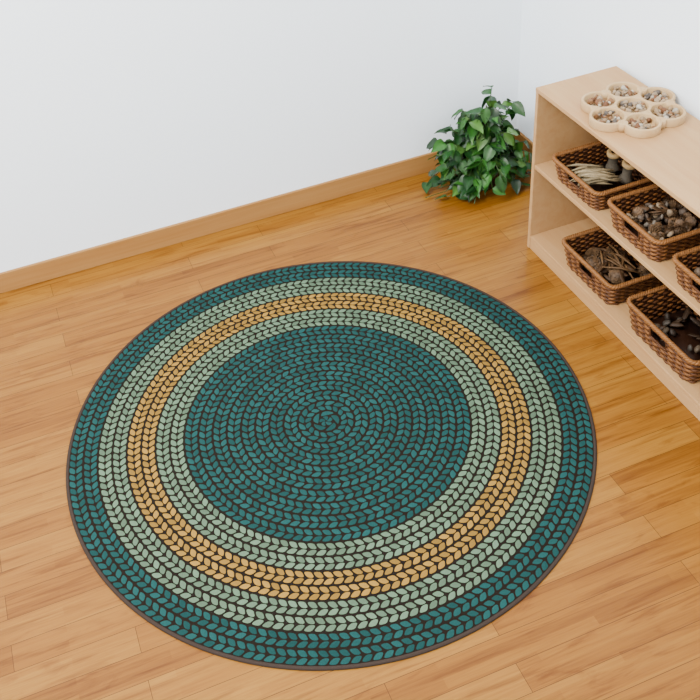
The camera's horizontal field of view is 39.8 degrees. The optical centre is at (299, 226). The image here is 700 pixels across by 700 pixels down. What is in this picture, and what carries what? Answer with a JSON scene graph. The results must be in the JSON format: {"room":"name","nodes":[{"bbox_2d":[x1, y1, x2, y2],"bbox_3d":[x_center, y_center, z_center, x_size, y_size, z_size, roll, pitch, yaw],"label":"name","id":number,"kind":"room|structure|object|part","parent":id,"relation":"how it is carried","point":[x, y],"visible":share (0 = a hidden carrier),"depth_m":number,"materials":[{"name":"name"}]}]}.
{"room":"preschool classroom","nodes":[
{"label":"preschool classroom","id":0,"kind":"room"},
{"bbox_2d":[0,0,521,272],"bbox_3d":[-1.415,-0.799,3.473,5.218,2.600,0.100,-16,37,-13],"label":"wall","id":1,"kind":"structure","parent":0,"point":[120,119],"depth_m":4.09,"materials":[{"name":"white paint"}]},
{"bbox_2d":[0,135,514,293],"bbox_3d":[-1.334,0.257,4.140,5.104,0.100,0.014,-16,37,-13],"label":"baseboard","id":2,"kind":"structure","parent":1,"relation":"attached to","point":[91,257],"depth_m":4.36,"materials":[{"name":"brown wood"}]},
{"bbox_2d":[0,155,699,699],"bbox_3d":[-0.351,1.707,2.092,5.218,0.050,5.602,-16,37,-13],"label":"floor","id":3,"kind":"structure","parent":0,"point":[617,617],"depth_m":3.09,"materials":[{"name":"brown wood"}]},
{"bbox_2d":[66,261,596,670],"bbox_3d":[0.093,0.686,3.395,1.830,0.009,1.830,23,45,35],"label":"braided rug","id":4,"kind":"object","parent":3,"relation":"on","point":[330,465],"visible":1,"depth_m":3.23,"materials":[{"name":"teal fabric"}]},
{"bbox_2d":[422,85,531,203],"bbox_3d":[0.815,-0.387,4.376,0.552,0.474,0.400,-29,41,-28],"label":"ivy plant","id":5,"kind":"object","parent":3,"relation":"on","point":[479,150],"visible":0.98,"depth_m":4.33,"materials":[{"name":"green plant"}]},
{"bbox_3d":[0.846,-0.252,4.475,0.160,0.135,0.160,-16,37,-13],"label":"pot","id":6,"kind":"part","parent":5,"relation":"part of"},
{"bbox_2d":[527,66,699,420],"bbox_3d":[1.321,0.068,3.417,0.357,0.758,1.300,-16,37,-13],"label":"wooden shelf unit","id":7,"kind":"object","parent":3,"relation":"on","point":[670,159],"visible":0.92,"depth_m":3.59,"materials":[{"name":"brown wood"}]},
{"bbox_2d":[552,141,654,210],"bbox_3d":[1.156,-0.196,3.658,0.298,0.099,0.323,-16,37,-13],"label":"wicker basket","id":8,"kind":"object","parent":7,"relation":"on","point":[596,196],"visible":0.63,"depth_m":3.67,"materials":[{"name":"brown wicker"}]},
{"bbox_2d":[567,163,621,185],"bbox_3d":[1.104,-0.196,3.619,0.196,0.050,0.119,-2,36,6],"label":"husk","id":9,"kind":"object","parent":8,"relation":"in","point":[591,174],"visible":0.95,"depth_m":3.60,"materials":[{"name":"beige plant"}]},
{"bbox_2d":[605,148,619,172],"bbox_3d":[1.195,-0.252,3.674,0.059,0.090,0.061,-16,37,-13],"label":"spool","id":10,"kind":"object","parent":8,"relation":"in","point":[613,158],"visible":0.69,"depth_m":3.66},
{"bbox_2d":[618,160,635,183],"bbox_3d":[1.227,-0.206,3.603,0.059,0.090,0.061,-16,37,-13],"label":"spool","id":11,"kind":"object","parent":8,"relation":"in","point":[626,176],"visible":0.66,"depth_m":3.59},
{"bbox_2d":[562,226,663,304],"bbox_3d":[1.230,0.145,3.759,0.298,0.119,0.358,-16,37,-13],"label":"wicker basket","id":12,"kind":"object","parent":7,"relation":"on","point":[576,245],"visible":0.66,"depth_m":3.75,"materials":[{"name":"brown wicker"}]},
{"bbox_2d":[581,243,650,284],"bbox_3d":[1.229,0.161,3.755,0.205,0.080,0.301,-24,39,-23],"label":"pine cones","id":13,"kind":"object","parent":12,"relation":"in","point":[611,260],"visible":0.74,"depth_m":3.75,"materials":[{"name":"brown plant"}]},
{"bbox_2d":[581,82,685,138],"bbox_3d":[1.186,-0.420,3.437,0.358,0.032,0.348,-16,37,-13],"label":"wooden tray","id":14,"kind":"object","parent":7,"relation":"on","point":[622,125],"visible":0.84,"depth_m":3.41,"materials":[{"name":"beige wood"}]},
{"bbox_2d":[587,85,679,128],"bbox_3d":[1.185,-0.425,3.435,0.324,0.033,0.315,-16,37,-13],"label":"seashells","id":15,"kind":"object","parent":14,"relation":"in","point":[640,106],"visible":0.94,"depth_m":3.42},
{"bbox_2d":[607,184,699,261],"bbox_3d":[1.276,-0.017,3.380,0.298,0.109,0.308,-16,37,-13],"label":"wicker basket","id":16,"kind":"object","parent":7,"relation":"on","point":[656,250],"visible":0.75,"depth_m":3.37,"materials":[{"name":"brown wicker"}]},
{"bbox_2d":[626,197,699,239],"bbox_3d":[1.282,-0.015,3.377,0.222,0.092,0.242,-16,37,-13],"label":"pods","id":17,"kind":"object","parent":16,"relation":"in","point":[679,222],"visible":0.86,"depth_m":3.37,"materials":[{"name":"brown plant"}]},
{"bbox_2d":[626,284,699,383],"bbox_3d":[1.380,0.370,3.413,0.298,0.129,0.393,-16,37,-13],"label":"wicker basket","id":18,"kind":"object","parent":7,"relation":"on","point":[649,307],"visible":0.84,"depth_m":3.47,"materials":[{"name":"brown wicker"}]},
{"bbox_2d":[653,306,699,352],"bbox_3d":[1.391,0.401,3.422,0.223,0.041,0.299,-16,37,-13],"label":"pods","id":19,"kind":"object","parent":18,"relation":"in","point":[684,317],"visible":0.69,"depth_m":3.49,"materials":[{"name":"brown plant"}]},
{"bbox_2d":[672,245,699,302],"bbox_3d":[1.400,0.173,3.100,0.298,0.104,0.308,-16,37,-13],"label":"wicker basket","id":20,"kind":"object","parent":7,"relation":"on","point":[686,262],"visible":0.99,"depth_m":3.15,"materials":[{"name":"brown wicker"}]},
{"bbox_2d":[693,267,699,285],"bbox_3d":[1.399,0.173,3.100,0.239,0.061,0.248,-16,37,-13],"label":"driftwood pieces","id":21,"kind":"object","parent":20,"relation":"in","point":[697,270],"visible":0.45,"depth_m":3.13,"materials":[{"name":"beige wood"}]},
{"bbox_2d":[517,0,699,141],"bbox_3d":[1.937,-0.031,1.870,0.100,2.600,5.502,-16,37,-13],"label":"wall","id":22,"kind":"structure","parent":0,"point":[655,42],"depth_m":3.75,"materials":[{"name":"white paint"}]},
{"bbox_2d":[515,128,532,159],"bbox_3d":[1.998,0.996,2.582,0.014,0.100,5.502,-16,37,-13],"label":"baseboard","id":23,"kind":"structure","parent":22,"relation":"attached to","point":[521,137],"depth_m":4.64,"materials":[{"name":"brown wood"}]}
]}

